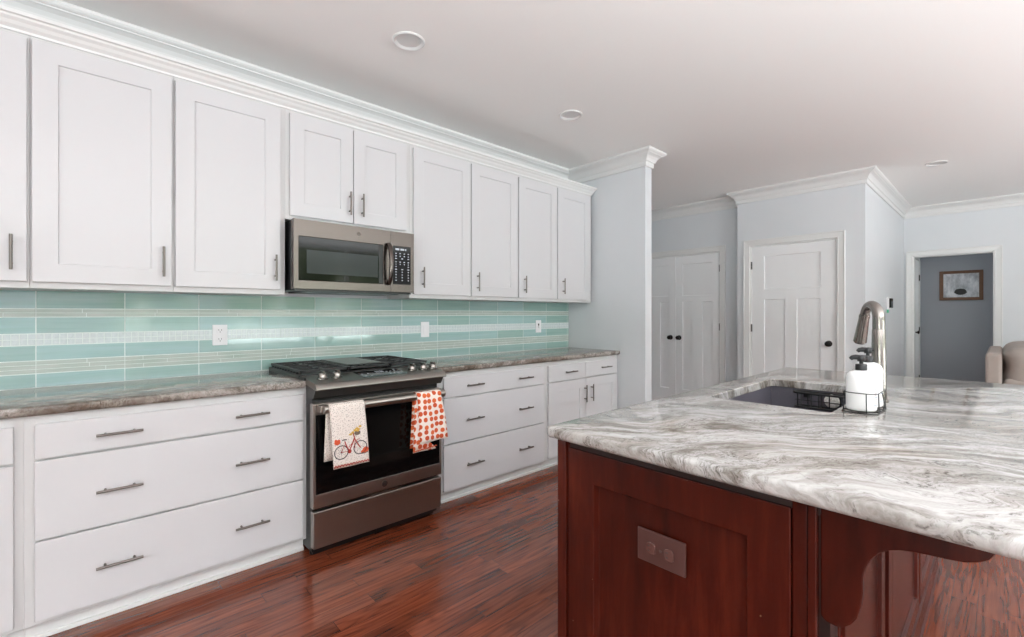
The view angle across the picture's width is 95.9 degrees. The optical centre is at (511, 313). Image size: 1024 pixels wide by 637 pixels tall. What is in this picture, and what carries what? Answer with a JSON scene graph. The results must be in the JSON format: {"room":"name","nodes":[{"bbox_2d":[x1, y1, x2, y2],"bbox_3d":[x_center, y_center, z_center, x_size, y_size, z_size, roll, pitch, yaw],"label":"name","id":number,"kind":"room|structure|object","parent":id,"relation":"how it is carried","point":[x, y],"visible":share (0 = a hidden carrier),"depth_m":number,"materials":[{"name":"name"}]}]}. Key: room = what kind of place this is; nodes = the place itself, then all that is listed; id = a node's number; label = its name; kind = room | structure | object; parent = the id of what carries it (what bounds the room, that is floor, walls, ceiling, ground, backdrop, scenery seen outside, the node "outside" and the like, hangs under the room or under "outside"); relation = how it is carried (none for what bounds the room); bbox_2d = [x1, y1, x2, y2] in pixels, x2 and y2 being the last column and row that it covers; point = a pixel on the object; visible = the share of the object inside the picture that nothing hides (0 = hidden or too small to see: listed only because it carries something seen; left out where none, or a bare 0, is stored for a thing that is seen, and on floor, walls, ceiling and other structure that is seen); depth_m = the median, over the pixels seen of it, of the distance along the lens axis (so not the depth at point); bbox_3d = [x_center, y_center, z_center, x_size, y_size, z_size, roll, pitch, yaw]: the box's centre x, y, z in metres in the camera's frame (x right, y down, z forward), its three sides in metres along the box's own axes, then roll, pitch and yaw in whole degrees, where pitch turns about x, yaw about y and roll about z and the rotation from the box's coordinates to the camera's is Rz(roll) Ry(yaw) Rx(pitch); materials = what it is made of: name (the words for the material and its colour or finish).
{"room":"kitchen","nodes":[
{"label":"kitchen","id":0,"kind":"room"},
{"bbox_2d":[1,293,564,390],"bbox_3d":[-3.054,-0.106,1.523,9.865,2.740,0.120,0,0,-43],"label":"wall","id":1,"kind":"structure","parent":0,"point":[286,294],"depth_m":3.12,"materials":[{"name":"blue paint"}]},
{"bbox_2d":[0,28,34,290],"bbox_3d":[-2.297,-0.642,1.880,0.478,1.068,0.368,0,0,-43],"label":"upper cabinet","id":2,"kind":"object","parent":1,"relation":"attached to","point":[14,46],"visible":0.97,"depth_m":1.91,"materials":[{"name":"grey paint"}]},
{"bbox_2d":[30,36,172,293],"bbox_3d":[-1.944,-0.642,2.212,0.492,1.068,0.368,0,0,-43],"label":"upper cabinet","id":3,"kind":"object","parent":1,"relation":"attached to","point":[101,128],"visible":1,"depth_m":2.09,"materials":[{"name":"grey paint"}]},
{"bbox_2d":[166,77,284,295],"bbox_3d":[-1.575,-0.642,2.557,0.518,1.068,0.368,0,0,-43],"label":"upper cabinet","id":4,"kind":"object","parent":1,"relation":"attached to","point":[229,148],"visible":0.94,"depth_m":2.43,"materials":[{"name":"grey paint"}]},
{"bbox_2d":[0,290,568,390],"bbox_3d":[-1.069,0.120,3.293,4.543,0.460,0.012,0,0,-43],"label":"backsplash","id":5,"kind":"structure","parent":1,"relation":"attached to","point":[48,338],"depth_m":2.71,"materials":[{"name":"teal tile"}]},
{"bbox_2d":[212,325,226,345],"bbox_3d":[-1.698,0.124,2.688,0.076,0.120,0.009,0,0,-43],"label":"wall outlet","id":6,"kind":"object","parent":5,"relation":"attached to","point":[219,332],"visible":1,"depth_m":2.68,"materials":[{"name":"white plastic"}]},
{"bbox_2d":[421,322,428,336],"bbox_3d":[-0.684,0.124,3.638,0.076,0.120,0.008,0,0,-43],"label":"wall outlet","id":7,"kind":"object","parent":5,"relation":"attached to","point":[424,325],"visible":1,"depth_m":3.63,"materials":[{"name":"white plastic"}]},
{"bbox_2d":[423,325,426,333],"bbox_3d":[-0.682,0.124,3.636,0.034,0.068,0.004,0,0,-43],"label":"receptacle","id":8,"kind":"object","parent":7,"relation":"attached to","point":[424,326],"depth_m":3.63,"materials":[{"name":"white plastic"}]},
{"bbox_2d":[536,320,540,332],"bbox_3d":[0.263,0.124,4.519,0.076,0.120,0.018,0,0,-43],"label":"wall switch","id":9,"kind":"object","parent":5,"relation":"attached to","point":[538,322],"visible":1,"depth_m":4.52,"materials":[{"name":"white plastic"}]},
{"bbox_2d":[0,0,568,178],"bbox_3d":[-2.936,-1.406,1.485,9.745,0.140,0.098,0,0,-43],"label":"trim","id":10,"kind":"structure","parent":1,"relation":"attached to","point":[59,11],"depth_m":2.73,"materials":[{"name":"white paint"}]},
{"bbox_2d":[285,109,408,232],"bbox_3d":[-1.091,-0.859,3.010,0.806,0.634,0.368,0,0,-43],"label":"upper cabinet","id":11,"kind":"object","parent":1,"relation":"attached to","point":[335,173],"visible":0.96,"depth_m":2.85,"materials":[{"name":"grey paint"}]},
{"bbox_2d":[285,218,413,295],"bbox_3d":[-1.057,-0.330,2.953,0.762,0.407,0.489,0,0,-43],"label":"microwave","id":12,"kind":"object","parent":11,"relation":"attached to","point":[326,258],"visible":0.99,"depth_m":2.77,"materials":[{"name":"silver metal"}]},
{"bbox_2d":[387,144,470,299],"bbox_3d":[-0.606,-0.642,3.465,0.526,1.068,0.368,0,0,-43],"label":"upper cabinet","id":13,"kind":"object","parent":1,"relation":"attached to","point":[439,183],"visible":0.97,"depth_m":3.35,"materials":[{"name":"grey paint"}]},
{"bbox_2d":[446,161,517,301],"bbox_3d":[-0.230,-0.642,3.817,0.502,1.068,0.368,0,0,-43],"label":"upper cabinet","id":14,"kind":"object","parent":1,"relation":"attached to","point":[494,192],"visible":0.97,"depth_m":3.71,"materials":[{"name":"grey paint"}]},
{"bbox_2d":[496,175,556,302],"bbox_3d":[0.134,-0.642,4.158,0.494,1.068,0.368,0,0,-43],"label":"upper cabinet","id":15,"kind":"object","parent":1,"relation":"attached to","point":[537,200],"visible":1,"depth_m":4.05,"materials":[{"name":"grey paint"}]},
{"bbox_2d":[533,186,590,302],"bbox_3d":[0.506,-0.642,4.506,0.524,1.068,0.368,0,0,-43],"label":"upper cabinet","id":16,"kind":"object","parent":1,"relation":"attached to","point":[573,207],"visible":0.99,"depth_m":4.38,"materials":[{"name":"grey paint"}]},
{"bbox_2d":[0,5,596,195],"bbox_3d":[-0.901,-1.206,3.183,4.438,0.069,0.362,0,0,-43],"label":"crown molding","id":17,"kind":"structure","parent":16,"relation":"attached to","point":[11,19],"depth_m":2.45,"materials":[{"name":"white paint"}]},
{"bbox_2d":[48,465,1023,636],"bbox_3d":[1.665,1.314,1.148,16.400,0.100,8.900,0,0,-43],"label":"floor","id":18,"kind":"structure","parent":0,"point":[484,563],"depth_m":2.12,"materials":[{"name":"brown wood"}]},
{"bbox_2d":[0,417,24,636],"bbox_3d":[-2.242,0.826,1.734,0.598,0.877,0.654,0,0,-43],"label":"base cabinet","id":19,"kind":"object","parent":18,"relation":"on","point":[11,430],"visible":0.76,"depth_m":1.71,"materials":[{"name":"grey paint"}]},
{"bbox_2d":[24,387,305,636],"bbox_3d":[-1.649,0.826,2.290,1.029,0.877,0.654,0,0,-43],"label":"base cabinet","id":20,"kind":"object","parent":18,"relation":"on","point":[126,507],"visible":0.98,"depth_m":1.99,"materials":[{"name":"grey paint"}]},
{"bbox_2d":[0,370,305,419],"bbox_3d":[-1.879,0.368,2.092,1.618,0.036,0.630,0,0,-43],"label":"countertop","id":21,"kind":"structure","parent":20,"relation":"on","point":[18,403],"depth_m":2.11,"materials":[{"name":"stone"}]},
{"bbox_2d":[269,355,445,554],"bbox_3d":[-0.934,0.780,2.836,0.810,0.967,0.784,0,0,-43],"label":"range","id":22,"kind":"object","parent":18,"relation":"on","point":[398,485],"visible":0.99,"depth_m":2.58,"materials":[{"name":"silver metal"}]},
{"bbox_2d":[324,399,368,469],"bbox_3d":[-0.856,0.621,2.403,0.216,0.330,0.073,0,0,-43],"label":"dish towel","id":23,"kind":"object","parent":22,"relation":"hanging from","point":[346,436],"visible":0.98,"depth_m":2.37,"materials":[{"name":"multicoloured fabric"}]},
{"bbox_2d":[334,439,366,459],"bbox_3d":[-0.831,0.691,2.384,0.175,0.102,0.010,0,0,-43],"label":"print","id":24,"kind":"object","parent":23,"relation":"on","point":[344,449],"depth_m":2.38,"materials":[{"name":"grey"}]},
{"bbox_2d":[341,433,360,452],"bbox_3d":[-0.830,0.668,2.384,0.007,0.101,0.105,0,0,45],"label":"print","id":25,"kind":"object","parent":23,"relation":"attached to","point":[350,442],"depth_m":2.38,"materials":[{"name":"red fabric"}]},
{"bbox_2d":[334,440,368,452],"bbox_3d":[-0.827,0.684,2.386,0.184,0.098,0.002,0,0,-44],"label":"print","id":26,"kind":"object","parent":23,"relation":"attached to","point":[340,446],"depth_m":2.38,"materials":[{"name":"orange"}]},
{"bbox_2d":[349,425,360,435],"bbox_3d":[-0.815,0.605,2.399,0.069,0.046,0.004,0,0,-43],"label":"print","id":27,"kind":"object","parent":23,"relation":"on","point":[354,430],"depth_m":2.40,"materials":[{"name":"yellow fabric"}]},
{"bbox_2d":[269,355,428,380],"bbox_3d":[-0.994,0.324,2.899,0.810,0.054,0.610,0,0,-43],"label":"cooktop","id":28,"kind":"object","parent":22,"relation":"in","point":[350,366],"depth_m":2.77,"materials":[{"name":"grey metal"}]},
{"bbox_2d":[410,389,447,452],"bbox_3d":[-0.496,0.629,2.746,0.234,0.346,0.081,0,0,-43],"label":"dish towel","id":29,"kind":"object","parent":22,"relation":"hanging from","point":[428,423],"visible":1,"depth_m":2.70,"materials":[{"name":"fabric"}]},
{"bbox_2d":[437,362,544,503],"bbox_3d":[-0.311,0.826,3.543,1.063,0.877,0.654,0,0,-43],"label":"base cabinet","id":30,"kind":"object","parent":18,"relation":"on","point":[495,417],"visible":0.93,"depth_m":3.30,"materials":[{"name":"grey paint"}]},
{"bbox_2d":[420,347,619,372],"bbox_3d":[0.050,0.368,3.900,2.081,0.036,0.630,0,0,-43],"label":"countertop","id":31,"kind":"structure","parent":30,"relation":"on","point":[489,360],"depth_m":3.69,"materials":[{"name":"stone"}]},
{"bbox_2d":[541,355,616,469],"bbox_3d":[0.448,0.826,4.254,1.014,0.877,0.654,0,0,-43],"label":"base cabinet","id":32,"kind":"object","parent":18,"relation":"on","point":[582,387],"visible":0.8,"depth_m":3.94,"materials":[{"name":"grey paint"}]},
{"bbox_2d":[558,439,994,636],"bbox_3d":[1.199,0.825,1.789,2.004,0.878,0.952,0,0,-43],"label":"kitchen island","id":33,"kind":"object","parent":18,"relation":"on","point":[758,564],"visible":0.45,"depth_m":1.16,"materials":[{"name":"red wood"}]},
{"bbox_2d":[638,526,685,577],"bbox_3d":[0.387,0.619,1.204,0.013,0.086,0.136,0,0,-43],"label":"wall outlet","id":34,"kind":"object","parent":33,"relation":"attached to","point":[667,553],"visible":1,"depth_m":1.20,"materials":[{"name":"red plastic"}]},
{"bbox_2d":[646,541,654,554],"bbox_3d":[0.367,0.619,1.220,0.006,0.033,0.025,0,0,-43],"label":"receptacle","id":35,"kind":"object","parent":34,"relation":"attached to","point":[650,545],"depth_m":1.22,"materials":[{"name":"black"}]},
{"bbox_2d":[664,549,673,562],"bbox_3d":[0.402,0.619,1.183,0.006,0.033,0.025,0,0,-43],"label":"receptacle","id":36,"kind":"object","parent":34,"relation":"attached to","point":[668,553],"depth_m":1.18,"materials":[{"name":"brown"}]},
{"bbox_2d":[547,367,1023,560],"bbox_3d":[1.342,0.368,1.823,2.319,0.036,1.145,0,0,-43],"label":"island countertop","id":37,"kind":"structure","parent":33,"relation":"on","point":[944,459],"depth_m":1.21,"materials":[{"name":"stone"}]},
{"bbox_2d":[730,386,845,411],"bbox_3d":[1.266,0.496,2.064,0.820,0.218,0.492,0,0,-43],"label":"sink","id":38,"kind":"object","parent":37,"relation":"in","point":[771,395],"visible":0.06,"depth_m":2.41,"materials":[{"name":"grey metal"}]},
{"bbox_2d":[793,390,845,411],"bbox_3d":[1.522,0.431,2.283,0.073,0.081,0.230,0,0,-43],"label":"basket","id":39,"kind":"object","parent":38,"relation":"in","point":[807,394],"visible":0.67,"depth_m":2.29,"materials":[{"name":"black metal"}]},
{"bbox_2d":[824,397,839,407],"bbox_3d":[1.554,0.426,2.244,0.032,0.066,0.066,0,0,-43],"label":"scrubber","id":40,"kind":"object","parent":39,"relation":"in","point":[826,399],"visible":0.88,"depth_m":2.23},
{"bbox_2d":[842,388,886,414],"bbox_3d":[1.289,0.313,1.685,0.215,0.072,0.114,0,0,-43],"label":"soap caddy","id":41,"kind":"object","parent":37,"relation":"on","point":[884,390],"visible":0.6,"depth_m":1.63,"materials":[{"name":"black metal"}]},
{"bbox_2d":[846,354,876,411],"bbox_3d":[1.245,0.244,1.647,0.073,0.196,0.090,0,0,-43],"label":"soap bottle","id":42,"kind":"object","parent":41,"relation":"in","point":[859,380],"visible":0.99,"depth_m":1.62,"materials":[{"name":"white plastic"}]},
{"bbox_2d":[853,347,882,406],"bbox_3d":[1.329,0.234,1.726,0.073,0.217,0.090,0,0,-43],"label":"soap bottle","id":43,"kind":"object","parent":41,"relation":"in","point":[877,369],"visible":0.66,"depth_m":1.69,"materials":[{"name":"white plastic"}]},
{"bbox_2d":[853,301,888,402],"bbox_3d":[1.492,0.148,1.909,0.082,0.403,0.202,0,0,16],"label":"faucet","id":44,"kind":"object","parent":37,"relation":"on","point":[878,343],"visible":0.84,"depth_m":1.84,"materials":[{"name":"silver metal"}]},
{"bbox_2d":[985,341,1023,384],"bbox_3d":[5.625,0.786,4.746,1.600,0.956,1.035,0,0,-43],"label":"sofa","id":45,"kind":"object","parent":18,"relation":"on","point":[1005,365],"visible":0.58,"depth_m":4.53,"materials":[{"name":"beige fabric"}]},
{"bbox_2d":[1002,341,1023,350],"bbox_3d":[5.737,0.566,5.190,0.790,0.516,0.381,0,0,-43],"label":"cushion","id":46,"kind":"object","parent":45,"relation":"on","point":[1007,345],"depth_m":5.16,"materials":[{"name":"beige fabric"}]},
{"bbox_2d":[1002,344,1023,383],"bbox_3d":[5.174,0.569,4.651,0.790,0.509,0.390,0,0,-43],"label":"cushion","id":47,"kind":"object","parent":45,"relation":"on","point":[1013,356],"depth_m":4.48,"materials":[{"name":"beige fabric"}]},
{"bbox_2d":[61,0,1023,209],"bbox_3d":[1.446,-1.476,0.943,15.640,0.001,8.840,0,0,-43],"label":"ceiling","id":48,"kind":"structure","parent":0,"point":[737,95],"depth_m":2.83,"materials":[{"name":"white paint"}]},
{"bbox_2d":[392,31,424,50],"bbox_3d":[-0.558,-1.516,2.499,0.172,0.099,0.172,0,0,-43],"label":"recessed light","id":49,"kind":"object","parent":48,"relation":"in","point":[406,40],"visible":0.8,"depth_m":2.50,"materials":[{"name":"white paint"}]},
{"bbox_2d":[559,110,581,120],"bbox_3d":[0.434,-1.516,3.428,0.172,0.099,0.172,0,0,-43],"label":"recessed light","id":50,"kind":"object","parent":48,"relation":"in","point":[568,115],"visible":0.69,"depth_m":3.42,"materials":[{"name":"white paint"}]},
{"bbox_2d":[925,160,948,166],"bbox_3d":[4.157,-1.516,4.525,0.172,0.099,0.172,0,0,-43],"label":"recessed light","id":51,"kind":"object","parent":48,"relation":"in","point":[940,162],"visible":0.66,"depth_m":4.52,"materials":[{"name":"white paint"}]},
{"bbox_2d":[569,166,650,408],"bbox_3d":[0.635,-0.106,4.878,0.107,2.740,1.790,0,0,-43],"label":"wall","id":52,"kind":"structure","parent":0,"point":[617,317],"depth_m":4.37,"materials":[{"name":"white paint"}]},
{"bbox_2d":[568,146,648,182],"bbox_3d":[0.895,-1.406,4.451,0.098,0.140,1.008,0,0,-43],"label":"trim","id":53,"kind":"structure","parent":52,"relation":"attached to","point":[634,159],"depth_m":4.41,"materials":[{"name":"white paint"}]},
{"bbox_2d":[646,145,666,168],"bbox_3d":[1.281,-1.406,4.189,0.303,0.140,0.098,0,0,-43],"label":"trim","id":54,"kind":"structure","parent":52,"relation":"attached to","point":[653,154],"depth_m":4.19,"materials":[{"name":"white paint"}]},
{"bbox_2d":[651,208,736,381],"bbox_3d":[2.326,-0.106,6.454,0.120,2.740,1.760,0,0,-43],"label":"wall","id":55,"kind":"structure","parent":0,"point":[715,228],"depth_m":6.02,"materials":[{"name":"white paint"}]},
{"bbox_2d":[651,257,675,399],"bbox_3d":[2.053,0.231,6.655,0.108,2.043,0.626,0,0,-43],"label":"door","id":56,"kind":"structure","parent":55,"relation":"in","point":[663,270],"depth_m":6.58,"materials":[{"name":"white paint"}]},
{"bbox_2d":[651,245,725,383],"bbox_3d":[2.304,0.193,6.461,0.142,2.142,1.384,0,0,-43],"label":"trim","id":57,"kind":"structure","parent":55,"relation":"attached to","point":[721,250],"depth_m":5.96,"materials":[{"name":"white paint"}]},
{"bbox_2d":[651,196,736,220],"bbox_3d":[2.246,-1.406,6.380,0.098,0.140,1.760,0,0,-43],"label":"trim","id":58,"kind":"structure","parent":55,"relation":"attached to","point":[723,203],"depth_m":6.18,"materials":[{"name":"white paint"}]},
{"bbox_2d":[675,253,719,393],"bbox_3d":[2.483,0.231,6.195,0.108,2.043,0.619,0,0,-43],"label":"door","id":59,"kind":"structure","parent":55,"relation":"in","point":[697,276],"depth_m":6.21,"materials":[{"name":"white paint"}]},
{"bbox_2d":[737,183,867,378],"bbox_3d":[3.234,-0.106,5.236,0.120,2.740,1.260,0,0,-43],"label":"wall","id":60,"kind":"structure","parent":0,"point":[842,208],"depth_m":4.97,"materials":[{"name":"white paint"}]},
{"bbox_2d":[751,240,835,375],"bbox_3d":[3.151,0.231,5.235,0.108,2.043,0.859,0,0,-43],"label":"door","id":61,"kind":"structure","parent":60,"relation":"in","point":[793,325],"depth_m":5.22,"materials":[{"name":"white paint"}]},
{"bbox_2d":[743,230,844,377],"bbox_3d":[3.194,0.193,5.263,0.142,2.142,1.014,0,0,-43],"label":"trim","id":62,"kind":"structure","parent":60,"relation":"attached to","point":[839,236],"depth_m":5.16,"materials":[{"name":"white paint"}]},
{"bbox_2d":[726,165,875,204],"bbox_3d":[3.155,-1.406,5.162,0.098,0.140,1.456,0,0,-43],"label":"trim","id":63,"kind":"structure","parent":60,"relation":"attached to","point":[855,176],"depth_m":5.09,"materials":[{"name":"white paint"}]},
{"bbox_2d":[868,186,903,375],"bbox_3d":[4.624,-0.106,5.757,2.620,2.740,0.120,0,0,-43],"label":"wall","id":64,"kind":"structure","parent":0,"point":[885,225],"depth_m":5.68,"materials":[{"name":"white paint"}]},
{"bbox_2d":[865,167,911,218],"bbox_3d":[4.575,-1.406,5.562,2.718,0.140,0.098,0,0,-43],"label":"trim","id":65,"kind":"structure","parent":64,"relation":"attached to","point":[876,180],"depth_m":5.35,"materials":[{"name":"white paint"}]},
{"bbox_2d":[886,297,892,312],"bbox_3d":[4.589,-0.103,5.611,0.150,0.185,0.045,0,0,-43],"label":"thermostat","id":66,"kind":"object","parent":64,"relation":"attached to","point":[889,301],"visible":1,"depth_m":5.57,"materials":[{"name":"white plastic"}]},
{"bbox_2d":[920,253,992,381],"bbox_3d":[7.143,-0.106,6.212,0.120,2.740,2.500,0,0,-43],"label":"wall","id":67,"kind":"structure","parent":0,"point":[956,336],"depth_m":6.80,"materials":[{"name":"grey paint"}]},
{"bbox_2d":[939,270,982,299],"bbox_3d":[6.549,-0.413,6.741,0.023,0.431,0.460,0,0,-43],"label":"framed picture","id":68,"kind":"object","parent":67,"relation":"attached to","point":[964,284],"visible":1,"depth_m":6.74,"materials":[{"name":"grey paper"}]},
{"bbox_2d":[943,273,978,297],"bbox_3d":[6.553,-0.413,6.744,0.010,0.351,0.380,0,0,-43],"label":"print","id":69,"kind":"object","parent":68,"relation":"attached to","point":[955,285],"depth_m":6.74},
{"bbox_2d":[904,205,1023,375],"bbox_3d":[7.484,-0.106,4.532,0.120,2.740,5.580,0,0,-43],"label":"wall","id":70,"kind":"structure","parent":0,"point":[998,226],"depth_m":5.92,"materials":[{"name":"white paint"}]},
{"bbox_2d":[906,245,1002,376],"bbox_3d":[5.907,0.198,6.199,0.142,2.132,0.930,0,0,-43],"label":"trim","id":71,"kind":"structure","parent":70,"relation":"attached to","point":[997,250],"depth_m":6.20,"materials":[{"name":"white paint"}]},
{"bbox_2d":[905,193,1023,218],"bbox_3d":[7.405,-1.406,4.457,0.098,0.140,5.580,0,0,-43],"label":"trim","id":72,"kind":"structure","parent":70,"relation":"attached to","point":[1011,200],"depth_m":6.03,"materials":[{"name":"white paint"}]},
{"bbox_3d":[5.935,-0.106,6.931,0.900,2.740,0.200,0,0,-43],"label":"wall","id":73,"kind":"structure","parent":0,"visible":0},
{"bbox_2d":[915,258,919,376],"bbox_3d":[5.934,0.209,6.742,0.620,2.110,0.075,0,0,-43],"label":"door","id":74,"kind":"structure","parent":73,"relation":"in","point":[917,260],"depth_m":6.82,"materials":[{"name":"white paint"}]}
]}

